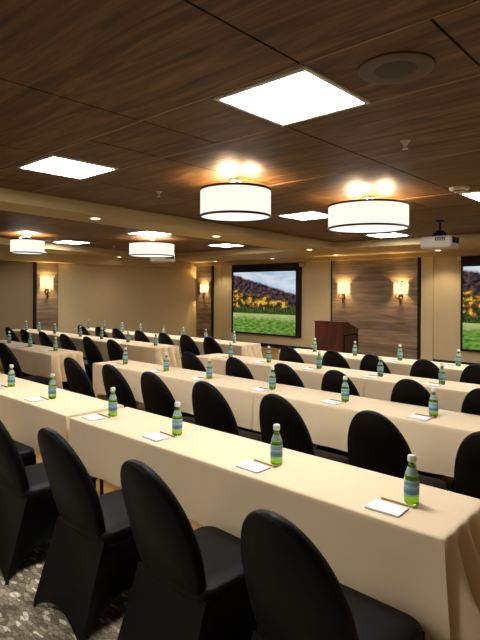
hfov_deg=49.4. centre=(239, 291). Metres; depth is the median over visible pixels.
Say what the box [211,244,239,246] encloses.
diffuser
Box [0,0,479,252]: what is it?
ceiling
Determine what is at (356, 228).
diffuser
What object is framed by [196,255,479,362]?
wall
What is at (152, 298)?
wall
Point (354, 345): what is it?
water bottle
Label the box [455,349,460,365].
water bottle
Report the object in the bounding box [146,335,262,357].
tablecloth
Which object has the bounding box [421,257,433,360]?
trim
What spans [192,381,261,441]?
banquet chair
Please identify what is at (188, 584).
banquet chair
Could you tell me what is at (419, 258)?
trim
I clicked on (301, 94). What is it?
ceiling light panel
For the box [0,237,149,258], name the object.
trim
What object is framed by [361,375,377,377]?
notepad
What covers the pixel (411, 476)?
water bottle
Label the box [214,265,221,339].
trim
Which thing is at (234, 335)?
water bottle
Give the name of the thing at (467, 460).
banquet chair
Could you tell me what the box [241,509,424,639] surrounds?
banquet chair
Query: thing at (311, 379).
tablecloth
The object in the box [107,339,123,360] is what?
banquet chair
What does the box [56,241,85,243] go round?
diffuser
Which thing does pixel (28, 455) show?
banquet chair
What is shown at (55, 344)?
water bottle
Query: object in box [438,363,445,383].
water bottle
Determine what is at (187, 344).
banquet chair
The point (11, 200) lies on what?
ceiling beam
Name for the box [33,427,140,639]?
banquet chair
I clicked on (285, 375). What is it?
banquet chair
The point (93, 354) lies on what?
banquet chair
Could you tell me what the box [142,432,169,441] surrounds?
notepad
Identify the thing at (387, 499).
pencil
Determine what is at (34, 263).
trim
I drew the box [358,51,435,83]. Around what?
ceiling speaker
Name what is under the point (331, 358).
banquet chair
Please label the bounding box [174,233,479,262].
trim
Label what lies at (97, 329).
banquet chair
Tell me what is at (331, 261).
trim
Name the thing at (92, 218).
recessed light
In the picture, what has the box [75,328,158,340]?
tablecloth
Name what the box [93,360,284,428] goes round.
tablecloth
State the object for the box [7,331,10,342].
water bottle
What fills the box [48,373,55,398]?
water bottle
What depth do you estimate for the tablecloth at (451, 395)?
4.78 m
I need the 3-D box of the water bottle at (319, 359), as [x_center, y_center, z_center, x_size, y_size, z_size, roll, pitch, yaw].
[0.855,0.743,5.643,0.059,0.189,0.059,0,0,-37]
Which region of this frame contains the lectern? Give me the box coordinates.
[314,320,358,353]
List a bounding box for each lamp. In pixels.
[10,234,44,254]
[129,238,174,257]
[200,178,270,222]
[328,196,409,233]
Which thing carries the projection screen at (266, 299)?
attached to the wall at (316, 276)
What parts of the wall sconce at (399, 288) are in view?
lamp shade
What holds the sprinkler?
attached to the ceiling
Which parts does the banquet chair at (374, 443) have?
backrest, seat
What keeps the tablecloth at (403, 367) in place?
on the banquet table
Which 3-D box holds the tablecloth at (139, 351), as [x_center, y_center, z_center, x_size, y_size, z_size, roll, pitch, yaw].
[-1.916,1.093,8.490,2.592,0.546,0.499,0,0,43]
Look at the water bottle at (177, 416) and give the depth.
2.99 m
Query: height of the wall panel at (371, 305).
2.375 m
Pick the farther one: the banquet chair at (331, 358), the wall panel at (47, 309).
the wall panel at (47, 309)
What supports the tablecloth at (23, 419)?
on the banquet table at (101, 480)
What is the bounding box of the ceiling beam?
[0,188,334,250]
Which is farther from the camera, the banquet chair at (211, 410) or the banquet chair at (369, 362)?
the banquet chair at (369, 362)
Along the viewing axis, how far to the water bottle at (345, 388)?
3.95 m
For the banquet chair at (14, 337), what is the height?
0.924 m
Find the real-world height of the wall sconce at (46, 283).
0.569 m
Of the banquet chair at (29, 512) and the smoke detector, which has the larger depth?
the smoke detector
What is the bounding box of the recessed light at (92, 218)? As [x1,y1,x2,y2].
[88,217,102,219]
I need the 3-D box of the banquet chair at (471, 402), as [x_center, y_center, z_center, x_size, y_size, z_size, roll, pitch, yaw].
[1.850,1.135,3.834,0.496,0.924,0.606,0,0,44]
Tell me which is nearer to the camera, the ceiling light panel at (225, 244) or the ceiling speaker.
the ceiling speaker
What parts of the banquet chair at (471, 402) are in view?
backrest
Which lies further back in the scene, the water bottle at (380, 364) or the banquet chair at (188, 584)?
the water bottle at (380, 364)
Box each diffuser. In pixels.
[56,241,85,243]
[130,232,166,235]
[131,255,172,256]
[201,213,268,220]
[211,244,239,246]
[329,225,406,232]
[369,233,407,236]
[463,192,479,200]
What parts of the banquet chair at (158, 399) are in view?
backrest, seat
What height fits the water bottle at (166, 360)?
0.189 m
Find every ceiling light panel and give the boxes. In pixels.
[17,154,118,178]
[53,240,91,243]
[126,231,169,235]
[208,243,244,246]
[214,66,369,125]
[277,211,327,219]
[366,232,410,237]
[459,191,479,201]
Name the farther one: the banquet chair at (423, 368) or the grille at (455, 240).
the grille at (455, 240)
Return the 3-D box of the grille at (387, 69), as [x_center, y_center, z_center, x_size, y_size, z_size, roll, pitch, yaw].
[0.717,-1.017,2.402,0.196,0.005,0.196,0,0,43]
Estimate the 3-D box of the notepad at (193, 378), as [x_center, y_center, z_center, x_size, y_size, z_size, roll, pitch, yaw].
[-0.406,0.825,4.912,0.138,0.006,0.098,0,0,40]
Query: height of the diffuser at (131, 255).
0.001 m
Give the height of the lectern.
1.105 m
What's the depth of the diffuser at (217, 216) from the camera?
4.84 m
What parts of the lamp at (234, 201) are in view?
lamp shade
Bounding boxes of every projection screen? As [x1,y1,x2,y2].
[230,263,304,337]
[457,255,479,351]
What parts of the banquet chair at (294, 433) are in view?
backrest, seat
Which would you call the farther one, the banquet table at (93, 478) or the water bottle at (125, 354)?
the water bottle at (125, 354)
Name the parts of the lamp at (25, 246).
lamp shade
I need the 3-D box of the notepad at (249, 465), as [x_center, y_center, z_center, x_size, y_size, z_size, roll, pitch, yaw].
[0.061,0.828,2.462,0.138,0.006,0.098,0,0,43]
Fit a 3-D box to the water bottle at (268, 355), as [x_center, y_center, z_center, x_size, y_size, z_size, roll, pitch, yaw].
[0.339,0.739,6.116,0.059,0.189,0.059,0,0,-34]
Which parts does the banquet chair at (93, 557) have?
backrest, seat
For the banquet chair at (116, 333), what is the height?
0.924 m
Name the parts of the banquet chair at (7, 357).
backrest, seat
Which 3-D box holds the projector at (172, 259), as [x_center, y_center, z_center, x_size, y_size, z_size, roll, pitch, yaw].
[-1.639,-0.828,11.157,0.456,0.424,0.376,0,0,43]
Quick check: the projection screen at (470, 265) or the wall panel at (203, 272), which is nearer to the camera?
the projection screen at (470, 265)
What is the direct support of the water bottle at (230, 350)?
on the tablecloth at (311, 379)
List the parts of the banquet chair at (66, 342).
backrest, seat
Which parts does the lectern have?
panel, rail, panel, moulding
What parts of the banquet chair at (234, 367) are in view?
backrest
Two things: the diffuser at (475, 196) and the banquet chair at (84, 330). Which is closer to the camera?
the diffuser at (475, 196)
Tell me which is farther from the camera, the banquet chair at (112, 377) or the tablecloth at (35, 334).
the tablecloth at (35, 334)
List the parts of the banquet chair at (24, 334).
backrest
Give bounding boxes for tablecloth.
[0,340,84,388]
[0,373,123,450]
[12,329,88,348]
[68,407,479,639]
[69,336,181,367]
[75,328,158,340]
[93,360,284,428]
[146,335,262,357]
[197,353,385,396]
[252,385,479,476]
[278,348,466,380]
[364,373,479,411]
[454,365,467,381]
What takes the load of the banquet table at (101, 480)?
on the floor
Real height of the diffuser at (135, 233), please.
0.007 m
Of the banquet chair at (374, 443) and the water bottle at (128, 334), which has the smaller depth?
the banquet chair at (374, 443)
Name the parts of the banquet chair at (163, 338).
backrest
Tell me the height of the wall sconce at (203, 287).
0.569 m
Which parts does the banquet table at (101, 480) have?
leg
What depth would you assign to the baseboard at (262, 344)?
14.12 m
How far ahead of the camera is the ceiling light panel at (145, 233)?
9.36 m
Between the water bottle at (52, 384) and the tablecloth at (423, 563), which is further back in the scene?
the water bottle at (52, 384)
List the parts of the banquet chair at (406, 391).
backrest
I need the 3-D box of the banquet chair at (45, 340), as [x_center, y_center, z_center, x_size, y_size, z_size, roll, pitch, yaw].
[-3.003,1.103,8.555,0.496,0.924,0.606,0,0,43]
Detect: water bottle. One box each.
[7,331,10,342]
[8,364,14,386]
[28,334,31,346]
[37,322,40,331]
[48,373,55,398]
[53,337,57,350]
[108,387,116,416]
[123,347,127,363]
[126,330,129,341]
[154,333,157,345]
[163,353,168,370]
[172,402,181,435]
[206,358,212,378]
[228,342,232,356]
[232,331,235,342]
[266,346,270,362]
[269,366,275,388]
[270,424,282,464]
[313,338,316,351]
[316,351,321,368]
[341,376,348,401]
[353,341,356,355]
[377,357,382,376]
[397,345,401,359]
[404,454,419,504]
[429,388,437,416]
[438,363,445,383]
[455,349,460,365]
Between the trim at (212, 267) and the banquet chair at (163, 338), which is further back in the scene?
the trim at (212, 267)
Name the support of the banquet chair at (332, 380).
on the floor
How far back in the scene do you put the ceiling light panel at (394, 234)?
9.42 m
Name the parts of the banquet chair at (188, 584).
backrest, seat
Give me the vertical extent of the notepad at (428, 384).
0.006 m
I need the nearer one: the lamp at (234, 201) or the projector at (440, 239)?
the lamp at (234, 201)
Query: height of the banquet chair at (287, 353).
0.924 m
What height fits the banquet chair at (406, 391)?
0.924 m
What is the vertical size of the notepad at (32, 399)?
0.006 m
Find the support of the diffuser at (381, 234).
attached to the ceiling light panel at (394, 234)
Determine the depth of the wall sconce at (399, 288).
12.02 m
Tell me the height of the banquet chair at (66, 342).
0.924 m
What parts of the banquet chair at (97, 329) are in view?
backrest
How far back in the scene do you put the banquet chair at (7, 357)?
6.19 m
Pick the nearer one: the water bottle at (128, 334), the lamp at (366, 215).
the lamp at (366, 215)
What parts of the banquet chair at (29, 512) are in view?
backrest, seat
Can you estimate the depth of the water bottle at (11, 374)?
4.46 m
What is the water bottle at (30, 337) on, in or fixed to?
on the tablecloth at (31, 360)
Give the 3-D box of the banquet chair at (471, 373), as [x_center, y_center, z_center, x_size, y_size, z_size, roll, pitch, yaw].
[2.350,1.138,5.058,0.496,0.924,0.606,0,0,43]
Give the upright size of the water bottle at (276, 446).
0.189 m
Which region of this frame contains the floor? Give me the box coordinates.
[0,346,453,639]
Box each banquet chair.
[0,343,50,384]
[0,420,58,584]
[5,327,19,341]
[13,439,35,465]
[20,329,35,376]
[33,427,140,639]
[39,331,52,346]
[60,334,89,390]
[64,357,107,400]
[77,325,90,359]
[83,336,103,386]
[95,327,108,361]
[102,364,145,411]
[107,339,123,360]
[112,328,125,339]
[117,459,256,639]
[134,330,149,342]
[141,371,195,424]
[158,332,181,361]
[180,334,199,355]
[181,352,205,417]
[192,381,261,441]
[203,337,223,354]
[225,357,260,433]
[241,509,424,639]
[259,393,348,464]
[273,363,313,444]
[279,346,304,363]
[316,370,359,457]
[322,350,350,368]
[347,410,447,490]
[360,354,390,373]
[390,379,453,479]
[410,359,445,379]
[451,388,479,491]
[454,431,479,498]
[460,364,479,384]
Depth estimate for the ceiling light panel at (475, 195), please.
5.49 m
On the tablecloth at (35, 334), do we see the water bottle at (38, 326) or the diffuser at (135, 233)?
the water bottle at (38, 326)
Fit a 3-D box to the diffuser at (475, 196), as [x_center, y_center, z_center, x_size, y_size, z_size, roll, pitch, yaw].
[2.694,-1.007,5.432,0.552,0.007,0.552,0,0,43]
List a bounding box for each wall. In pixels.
[0,260,196,339]
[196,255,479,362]
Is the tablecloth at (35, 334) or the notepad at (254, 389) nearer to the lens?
the notepad at (254, 389)
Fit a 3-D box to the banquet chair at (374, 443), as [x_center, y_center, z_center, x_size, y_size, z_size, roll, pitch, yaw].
[0.852,1.113,3.005,0.496,0.955,0.606,0,0,41]
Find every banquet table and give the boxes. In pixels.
[91,478,103,494]
[92,477,95,487]
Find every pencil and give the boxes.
[254,459,276,466]
[381,497,416,507]
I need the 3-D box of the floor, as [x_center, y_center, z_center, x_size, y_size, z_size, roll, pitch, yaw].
[-0.839,1.630,6.377,15.040,0.100,14.680,0,0,43]
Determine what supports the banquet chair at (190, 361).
on the floor
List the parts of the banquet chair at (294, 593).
backrest, seat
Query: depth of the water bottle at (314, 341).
7.21 m
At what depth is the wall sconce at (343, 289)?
13.03 m
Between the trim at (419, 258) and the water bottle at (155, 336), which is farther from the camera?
the trim at (419, 258)
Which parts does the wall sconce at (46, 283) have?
lamp shade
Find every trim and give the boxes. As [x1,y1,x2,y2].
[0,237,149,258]
[0,250,190,268]
[33,262,36,328]
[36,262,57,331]
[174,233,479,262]
[194,250,479,265]
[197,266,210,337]
[211,266,213,338]
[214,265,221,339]
[331,261,331,320]
[417,257,420,359]
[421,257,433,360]
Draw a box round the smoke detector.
[449,186,469,192]
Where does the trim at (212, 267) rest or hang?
attached to the wall at (316, 276)
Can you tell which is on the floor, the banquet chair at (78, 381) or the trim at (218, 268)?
the banquet chair at (78, 381)
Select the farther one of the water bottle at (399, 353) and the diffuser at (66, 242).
the diffuser at (66, 242)
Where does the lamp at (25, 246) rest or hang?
attached to the ceiling
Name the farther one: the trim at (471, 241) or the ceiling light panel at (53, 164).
the trim at (471, 241)
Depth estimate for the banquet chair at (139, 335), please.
8.65 m
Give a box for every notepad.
[24,397,43,401]
[81,414,104,420]
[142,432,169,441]
[188,377,204,380]
[235,460,270,472]
[249,388,268,391]
[320,400,342,404]
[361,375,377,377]
[364,499,408,517]
[406,414,432,420]
[422,383,440,386]
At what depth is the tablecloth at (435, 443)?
3.70 m
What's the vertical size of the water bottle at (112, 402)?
0.189 m
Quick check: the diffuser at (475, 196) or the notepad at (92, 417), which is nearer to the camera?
the notepad at (92, 417)
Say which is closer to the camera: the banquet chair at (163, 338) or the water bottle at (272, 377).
the water bottle at (272, 377)
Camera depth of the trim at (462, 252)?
12.90 m
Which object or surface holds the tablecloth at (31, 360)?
on the banquet table
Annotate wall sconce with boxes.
[41,276,52,298]
[200,283,206,300]
[338,281,348,302]
[394,281,406,304]
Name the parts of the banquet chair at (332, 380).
backrest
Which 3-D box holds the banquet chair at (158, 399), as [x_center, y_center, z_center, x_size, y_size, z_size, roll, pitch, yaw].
[-0.548,1.104,4.294,0.496,0.955,0.606,0,0,43]
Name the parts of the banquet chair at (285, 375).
backrest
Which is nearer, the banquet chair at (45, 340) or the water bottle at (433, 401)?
the water bottle at (433, 401)
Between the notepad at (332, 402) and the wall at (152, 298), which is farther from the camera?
the wall at (152, 298)
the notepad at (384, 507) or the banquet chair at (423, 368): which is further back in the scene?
the banquet chair at (423, 368)
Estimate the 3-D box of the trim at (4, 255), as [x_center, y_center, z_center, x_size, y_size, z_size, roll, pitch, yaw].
[-6.419,-0.831,11.149,0.340,0.210,14.150,0,0,43]
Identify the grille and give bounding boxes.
[375,61,417,77]
[452,236,458,243]
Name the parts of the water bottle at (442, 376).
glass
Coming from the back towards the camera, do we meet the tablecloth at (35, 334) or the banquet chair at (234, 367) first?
the tablecloth at (35, 334)
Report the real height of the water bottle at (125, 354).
0.189 m
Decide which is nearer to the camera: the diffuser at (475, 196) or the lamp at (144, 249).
the diffuser at (475, 196)
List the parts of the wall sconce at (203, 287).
lamp shade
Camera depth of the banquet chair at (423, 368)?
5.15 m
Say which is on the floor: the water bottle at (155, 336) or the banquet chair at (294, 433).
the banquet chair at (294, 433)
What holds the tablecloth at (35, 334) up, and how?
on the banquet table
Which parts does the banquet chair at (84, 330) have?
backrest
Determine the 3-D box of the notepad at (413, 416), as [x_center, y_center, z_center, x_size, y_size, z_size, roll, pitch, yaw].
[1.186,0.835,3.452,0.138,0.006,0.098,0,0,43]
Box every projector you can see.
[150,254,174,262]
[420,220,458,249]
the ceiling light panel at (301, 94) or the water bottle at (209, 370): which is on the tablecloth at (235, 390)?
the water bottle at (209, 370)
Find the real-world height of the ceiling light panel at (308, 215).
0.012 m
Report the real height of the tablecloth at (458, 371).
0.546 m
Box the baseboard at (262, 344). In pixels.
[221,339,479,364]
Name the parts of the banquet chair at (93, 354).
backrest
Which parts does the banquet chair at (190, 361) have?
backrest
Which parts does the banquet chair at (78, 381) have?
backrest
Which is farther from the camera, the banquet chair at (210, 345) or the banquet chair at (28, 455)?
the banquet chair at (210, 345)
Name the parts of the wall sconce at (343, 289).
lamp shade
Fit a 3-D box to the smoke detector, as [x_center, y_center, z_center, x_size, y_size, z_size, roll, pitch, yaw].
[2.149,-0.991,5.118,0.190,0.049,0.190,0,0,43]
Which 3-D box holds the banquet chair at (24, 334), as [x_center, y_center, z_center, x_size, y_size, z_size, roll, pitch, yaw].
[-3.483,1.100,8.992,0.496,0.924,0.606,0,0,42]
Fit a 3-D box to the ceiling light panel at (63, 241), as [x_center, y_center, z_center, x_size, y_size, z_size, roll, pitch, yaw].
[-3.615,-1.046,11.217,0.596,0.012,0.596,0,0,43]
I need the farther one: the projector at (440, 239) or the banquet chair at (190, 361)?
the projector at (440, 239)
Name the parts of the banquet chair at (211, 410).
backrest, seat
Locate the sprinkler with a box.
[400,140,410,149]
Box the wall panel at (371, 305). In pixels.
[332,257,417,359]
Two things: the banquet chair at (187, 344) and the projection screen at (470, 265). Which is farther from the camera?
the projection screen at (470, 265)
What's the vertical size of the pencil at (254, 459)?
0.008 m

